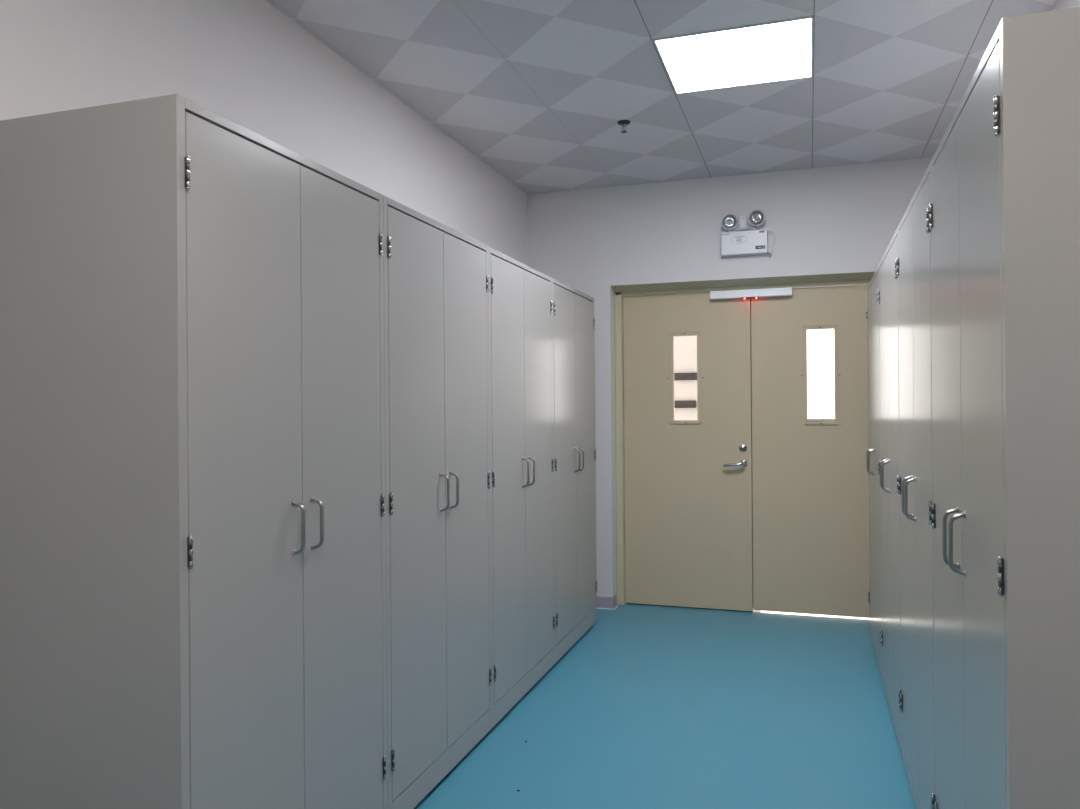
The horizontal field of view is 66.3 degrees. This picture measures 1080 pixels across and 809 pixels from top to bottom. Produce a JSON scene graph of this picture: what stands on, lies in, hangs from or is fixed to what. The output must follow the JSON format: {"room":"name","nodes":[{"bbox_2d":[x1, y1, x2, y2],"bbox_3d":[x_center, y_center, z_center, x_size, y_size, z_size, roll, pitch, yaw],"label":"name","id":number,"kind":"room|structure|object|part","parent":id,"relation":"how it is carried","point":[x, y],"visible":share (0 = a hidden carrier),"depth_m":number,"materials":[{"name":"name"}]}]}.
{"room":"storage room","nodes":[
{"label":"storage room","id":0,"kind":"room"},
{"bbox_2d":[0,0,526,264],"bbox_3d":[-1.482,-0.024,1.637,0.150,3.001,8.596,0,0,18],"label":"wall","id":1,"kind":"structure","parent":0,"point":[247,63],"depth_m":2.91,"materials":[{"name":"paint"}]},
{"bbox_2d":[265,0,1057,193],"bbox_3d":[-0.133,-1.495,1.196,2.712,0.080,8.596,0,0,18],"label":"ceiling","id":2,"kind":"structure","parent":0,"point":[538,91],"depth_m":3.71,"materials":[{"name":"tile"}]},
{"bbox_2d":[617,120,629,132],"bbox_3d":[0.432,-1.430,4.259,0.068,0.052,0.068,0,0,18],"label":"sprinkler","id":3,"kind":"object","parent":2,"relation":"attached to","point":[623,123],"visible":1,"depth_m":4.25,"materials":[{"name":"black metal"}]},
{"bbox_2d":[653,15,812,93],"bbox_3d":[0.831,-1.456,3.482,0.606,0.008,0.596,0,0,18],"label":"recessed light","id":4,"kind":"object","parent":2,"relation":"in","point":[780,50],"visible":1,"depth_m":3.44,"materials":[{"name":"white plastic"}]},
{"bbox_2d":[414,603,915,808],"bbox_3d":[0.378,1.413,1.930,4.300,0.100,10.300,0,0,18],"label":"floor","id":5,"kind":"structure","parent":0,"point":[653,706],"depth_m":3.51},
{"bbox_2d":[0,94,387,808],"bbox_3d":[-0.877,0.359,2.251,0.606,2.028,0.892,0,0,18],"label":"storage cabinet","id":6,"kind":"object","parent":5,"relation":"on","point":[193,507],"visible":1,"depth_m":1.87,"materials":[{"name":"grey metal"}]},
{"bbox_3d":[-0.697,0.315,1.972,0.021,1.888,0.416,0,0,18],"label":"door","id":7,"kind":"part","parent":6,"relation":"part of","materials":[{"name":"grey metal"}]},
{"bbox_3d":[-0.619,0.318,2.122,0.034,0.143,0.015,0,0,18],"label":"handle","id":8,"kind":"part","parent":6,"relation":"part of","materials":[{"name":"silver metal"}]},
{"bbox_3d":[-0.592,0.318,2.203,0.034,0.143,0.015,0,0,18],"label":"handle","id":9,"kind":"part","parent":6,"relation":"part of","materials":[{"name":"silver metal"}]},
{"bbox_3d":[-0.567,0.315,2.370,0.021,1.888,0.416,0,0,18],"label":"door","id":10,"kind":"part","parent":6,"relation":"part of","materials":[{"name":"grey metal"}]},
{"bbox_2d":[383,195,491,808],"bbox_3d":[-0.600,0.358,3.100,0.606,2.028,0.892,0,0,18],"label":"storage cabinet","id":11,"kind":"object","parent":5,"relation":"on","point":[436,279],"visible":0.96,"depth_m":2.92,"materials":[{"name":"grey metal"}]},
{"bbox_3d":[-0.420,0.314,2.821,0.021,1.888,0.416,0,0,18],"label":"door","id":12,"kind":"part","parent":11,"relation":"part of","materials":[{"name":"grey metal"}]},
{"bbox_3d":[-0.342,0.317,2.971,0.034,0.143,0.015,0,0,18],"label":"handle","id":13,"kind":"part","parent":11,"relation":"part of","materials":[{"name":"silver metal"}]},
{"bbox_3d":[-0.316,0.317,3.052,0.034,0.143,0.015,0,0,18],"label":"handle","id":14,"kind":"part","parent":11,"relation":"part of","materials":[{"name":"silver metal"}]},
{"bbox_3d":[-0.290,0.314,3.219,0.021,1.888,0.416,0,0,18],"label":"door","id":15,"kind":"part","parent":11,"relation":"part of","materials":[{"name":"grey metal"}]},
{"bbox_2d":[488,247,554,727],"bbox_3d":[-0.324,0.357,3.949,0.606,2.028,0.892,0,0,18],"label":"storage cabinet","id":16,"kind":"object","parent":5,"relation":"on","point":[520,295],"visible":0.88,"depth_m":3.79,"materials":[{"name":"grey metal"}]},
{"bbox_3d":[-0.143,0.313,3.670,0.021,1.888,0.416,0,0,18],"label":"door","id":17,"kind":"part","parent":16,"relation":"part of","materials":[{"name":"grey metal"}]},
{"bbox_3d":[-0.065,0.316,3.820,0.034,0.143,0.015,0,0,18],"label":"handle","id":18,"kind":"part","parent":16,"relation":"part of","materials":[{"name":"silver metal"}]},
{"bbox_3d":[-0.039,0.315,3.901,0.034,0.143,0.015,0,0,18],"label":"handle","id":19,"kind":"part","parent":16,"relation":"part of","materials":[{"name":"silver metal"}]},
{"bbox_3d":[-0.013,0.312,4.068,0.021,1.888,0.416,0,0,18],"label":"door","id":20,"kind":"part","parent":16,"relation":"part of","materials":[{"name":"grey metal"}]},
{"bbox_2d":[552,278,596,662],"bbox_3d":[-0.047,0.356,4.798,0.606,2.028,0.892,0,0,18],"label":"storage cabinet","id":21,"kind":"object","parent":5,"relation":"on","point":[573,323],"visible":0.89,"depth_m":4.65,"materials":[{"name":"grey metal"}]},
{"bbox_3d":[0.133,0.312,4.519,0.021,1.888,0.416,0,0,18],"label":"door","id":22,"kind":"part","parent":21,"relation":"part of","materials":[{"name":"grey metal"}]},
{"bbox_3d":[0.211,0.314,4.669,0.034,0.143,0.015,0,0,18],"label":"handle","id":23,"kind":"part","parent":21,"relation":"part of","materials":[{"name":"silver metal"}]},
{"bbox_3d":[0.238,0.314,4.750,0.034,0.143,0.015,0,0,18],"label":"handle","id":24,"kind":"part","parent":21,"relation":"part of","materials":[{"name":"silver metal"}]},
{"bbox_3d":[0.263,0.311,4.917,0.021,1.888,0.416,0,0,18],"label":"door","id":25,"kind":"part","parent":21,"relation":"part of","materials":[{"name":"grey metal"}]},
{"bbox_2d":[866,265,882,682],"bbox_3d":[2.005,0.339,4.281,0.580,2.028,0.880,0,0,18],"label":"storage cabinet","id":26,"kind":"object","parent":5,"relation":"on","point":[873,454],"visible":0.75,"depth_m":4.31,"materials":[{"name":"grey metal"}]},
{"bbox_3d":[1.759,0.302,4.406,0.034,0.143,0.015,0,0,18],"label":"handle","id":27,"kind":"part","parent":26,"relation":"part of","materials":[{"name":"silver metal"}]},
{"bbox_3d":[1.733,0.302,4.325,0.034,0.143,0.015,0,0,18],"label":"handle","id":28,"kind":"part","parent":26,"relation":"part of","materials":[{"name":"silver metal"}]},
{"bbox_3d":[1.836,0.298,4.553,0.021,1.888,0.411,0,0,18],"label":"door","id":29,"kind":"part","parent":26,"relation":"part of","materials":[{"name":"grey metal"}]},
{"bbox_3d":[1.708,0.299,4.160,0.021,1.888,0.411,0,0,18],"label":"door","id":30,"kind":"part","parent":26,"relation":"part of","materials":[{"name":"grey metal"}]},
{"bbox_2d":[878,227,902,758],"bbox_3d":[1.732,0.340,3.443,0.580,2.028,0.880,0,0,18],"label":"storage cabinet","id":31,"kind":"object","parent":5,"relation":"on","point":[888,295],"visible":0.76,"depth_m":3.45,"materials":[{"name":"grey metal"}]},
{"bbox_3d":[1.486,0.303,3.568,0.034,0.143,0.015,0,0,18],"label":"handle","id":32,"kind":"part","parent":31,"relation":"part of","materials":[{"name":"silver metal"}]},
{"bbox_3d":[1.563,0.299,3.715,0.021,1.888,0.411,0,0,18],"label":"door","id":33,"kind":"part","parent":31,"relation":"part of","materials":[{"name":"grey metal"}]},
{"bbox_3d":[1.460,0.303,3.487,0.034,0.143,0.015,0,0,18],"label":"handle","id":34,"kind":"part","parent":31,"relation":"part of","materials":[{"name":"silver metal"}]},
{"bbox_3d":[1.435,0.300,3.322,0.021,1.888,0.411,0,0,18],"label":"door","id":35,"kind":"part","parent":31,"relation":"part of","materials":[{"name":"grey metal"}]},
{"bbox_2d":[896,161,936,808],"bbox_3d":[1.459,0.341,2.605,0.580,2.028,0.880,0,0,18],"label":"storage cabinet","id":36,"kind":"object","parent":5,"relation":"on","point":[914,260],"visible":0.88,"depth_m":2.60,"materials":[{"name":"grey metal"}]},
{"bbox_3d":[1.213,0.304,2.730,0.034,0.143,0.015,0,0,18],"label":"handle","id":37,"kind":"part","parent":36,"relation":"part of","materials":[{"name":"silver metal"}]},
{"bbox_3d":[1.290,0.301,2.877,0.021,1.888,0.411,0,0,18],"label":"door","id":38,"kind":"part","parent":36,"relation":"part of","materials":[{"name":"grey metal"}]},
{"bbox_3d":[1.187,0.304,2.649,0.034,0.143,0.015,0,0,18],"label":"handle","id":39,"kind":"part","parent":36,"relation":"part of","materials":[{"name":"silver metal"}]},
{"bbox_3d":[1.162,0.301,2.484,0.021,1.888,0.411,0,0,18],"label":"door","id":40,"kind":"part","parent":36,"relation":"part of","materials":[{"name":"grey metal"}]},
{"bbox_2d":[929,7,1079,808],"bbox_3d":[1.186,0.342,1.767,0.580,2.028,0.880,0,0,18],"label":"storage cabinet","id":41,"kind":"object","parent":5,"relation":"on","point":[1004,207],"visible":1,"depth_m":1.42,"materials":[{"name":"grey metal"}]},
{"bbox_3d":[1.017,0.302,2.039,0.021,1.888,0.411,0,0,18],"label":"door","id":42,"kind":"part","parent":41,"relation":"part of","materials":[{"name":"grey metal"}]},
{"bbox_3d":[0.940,0.305,1.891,0.034,0.143,0.015,0,0,18],"label":"handle","id":43,"kind":"part","parent":41,"relation":"part of","materials":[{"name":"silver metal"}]},
{"bbox_3d":[0.913,0.305,1.811,0.034,0.143,0.015,0,0,18],"label":"handle","id":44,"kind":"part","parent":41,"relation":"part of","materials":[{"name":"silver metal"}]},
{"bbox_3d":[0.889,0.302,1.646,0.021,1.888,0.411,0,0,18],"label":"door","id":45,"kind":"part","parent":41,"relation":"part of","materials":[{"name":"grey metal"}]},
{"bbox_2d":[674,336,697,419],"bbox_3d":[1.985,-0.044,6.899,4.500,3.001,0.150,0,0,18],"label":"wall","id":46,"kind":"structure","parent":0,"point":[685,347],"depth_m":7.06,"materials":[{"name":"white paint"}]},
{"bbox_2d":[674,373,696,379],"bbox_3d":[0.879,-0.236,7.159,0.954,0.062,0.042,0,0,18],"label":"wall rail","id":47,"kind":"object","parent":46,"relation":"attached to","point":[677,376],"visible":0.27,"depth_m":7.02,"materials":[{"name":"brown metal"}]},
{"bbox_2d":[675,400,695,407],"bbox_3d":[0.881,0.001,7.158,0.930,0.063,0.042,0,0,18],"label":"wall rail","id":48,"kind":"object","parent":46,"relation":"attached to","point":[692,403],"visible":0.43,"depth_m":7.02,"materials":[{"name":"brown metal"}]},
{"bbox_2d":[527,157,931,596],"bbox_3d":[1.251,-0.040,5.404,3.012,3.001,0.260,0,0,18],"label":"wall","id":49,"kind":"structure","parent":0,"point":[844,218],"depth_m":5.36,"materials":[{"name":"paint"}]},
{"bbox_2d":[597,595,617,609],"bbox_3d":[0.229,1.331,5.640,0.600,0.080,0.108,0,0,18],"label":"baseboard","id":50,"kind":"structure","parent":49,"relation":"attached to","point":[610,603],"depth_m":5.52,"materials":[{"name":"grey"}]},
{"bbox_2d":[623,292,752,611],"bbox_3d":[0.978,0.310,5.520,0.843,2.104,0.109,0,0,18],"label":"door","id":51,"kind":"structure","parent":49,"relation":"in","point":[689,524],"depth_m":5.52,"materials":[{"name":"beige paint"}]},
{"bbox_3d":[1.275,0.384,5.399,0.153,0.050,0.064,0,0,18],"label":"lever handle","id":52,"kind":"part","parent":51,"relation":"part of","materials":[{"name":"silver metal"}]},
{"bbox_2d":[611,272,874,604],"bbox_3d":[1.367,0.279,5.344,1.800,2.160,0.212,0,0,18],"label":"trim","id":53,"kind":"structure","parent":49,"relation":"attached to","point":[859,278],"depth_m":5.62,"materials":[{"name":"beige paint"}]},
{"bbox_2d":[721,209,774,256],"bbox_3d":[1.308,-1.073,5.201,0.330,0.290,0.085,0,0,18],"label":"emergency light","id":54,"kind":"object","parent":49,"relation":"attached to","point":[752,241],"visible":1,"depth_m":5.20,"materials":[{"name":"white plastic"}]},
{"bbox_3d":[1.289,-1.151,5.245,0.044,0.092,0.014,0,0,18],"label":"mounting plate","id":55,"kind":"part","parent":54,"relation":"part of","materials":[{"name":"white plastic"}]},
{"bbox_3d":[1.376,-0.982,5.161,0.058,0.020,0.002,0,0,18],"label":"black indicator panel","id":56,"kind":"part","parent":54,"relation":"part of","materials":[{"name":"black plastic"}]},
{"bbox_2d":[710,287,791,299],"bbox_3d":[1.368,-0.716,5.369,0.514,0.062,0.050,0,0,18],"label":"door lock","id":57,"kind":"object","parent":49,"relation":"attached to","point":[787,291],"visible":1,"depth_m":5.35,"materials":[{"name":"white metal"}]},
{"bbox_2d":[751,285,869,617],"bbox_3d":[1.781,0.295,5.287,0.868,2.089,0.064,0,0,18],"label":"door","id":58,"kind":"structure","parent":49,"relation":"in","point":[810,477],"depth_m":5.29,"materials":[{"name":"beige paint"}]},
{"bbox_2d":[1052,0,1079,10],"bbox_3d":[1.240,-0.046,0.751,0.150,3.001,8.596,0,0,18],"label":"wall","id":59,"kind":"structure","parent":0,"point":[1061,4],"depth_m":2.91,"materials":[{"name":"paint"}]}
]}

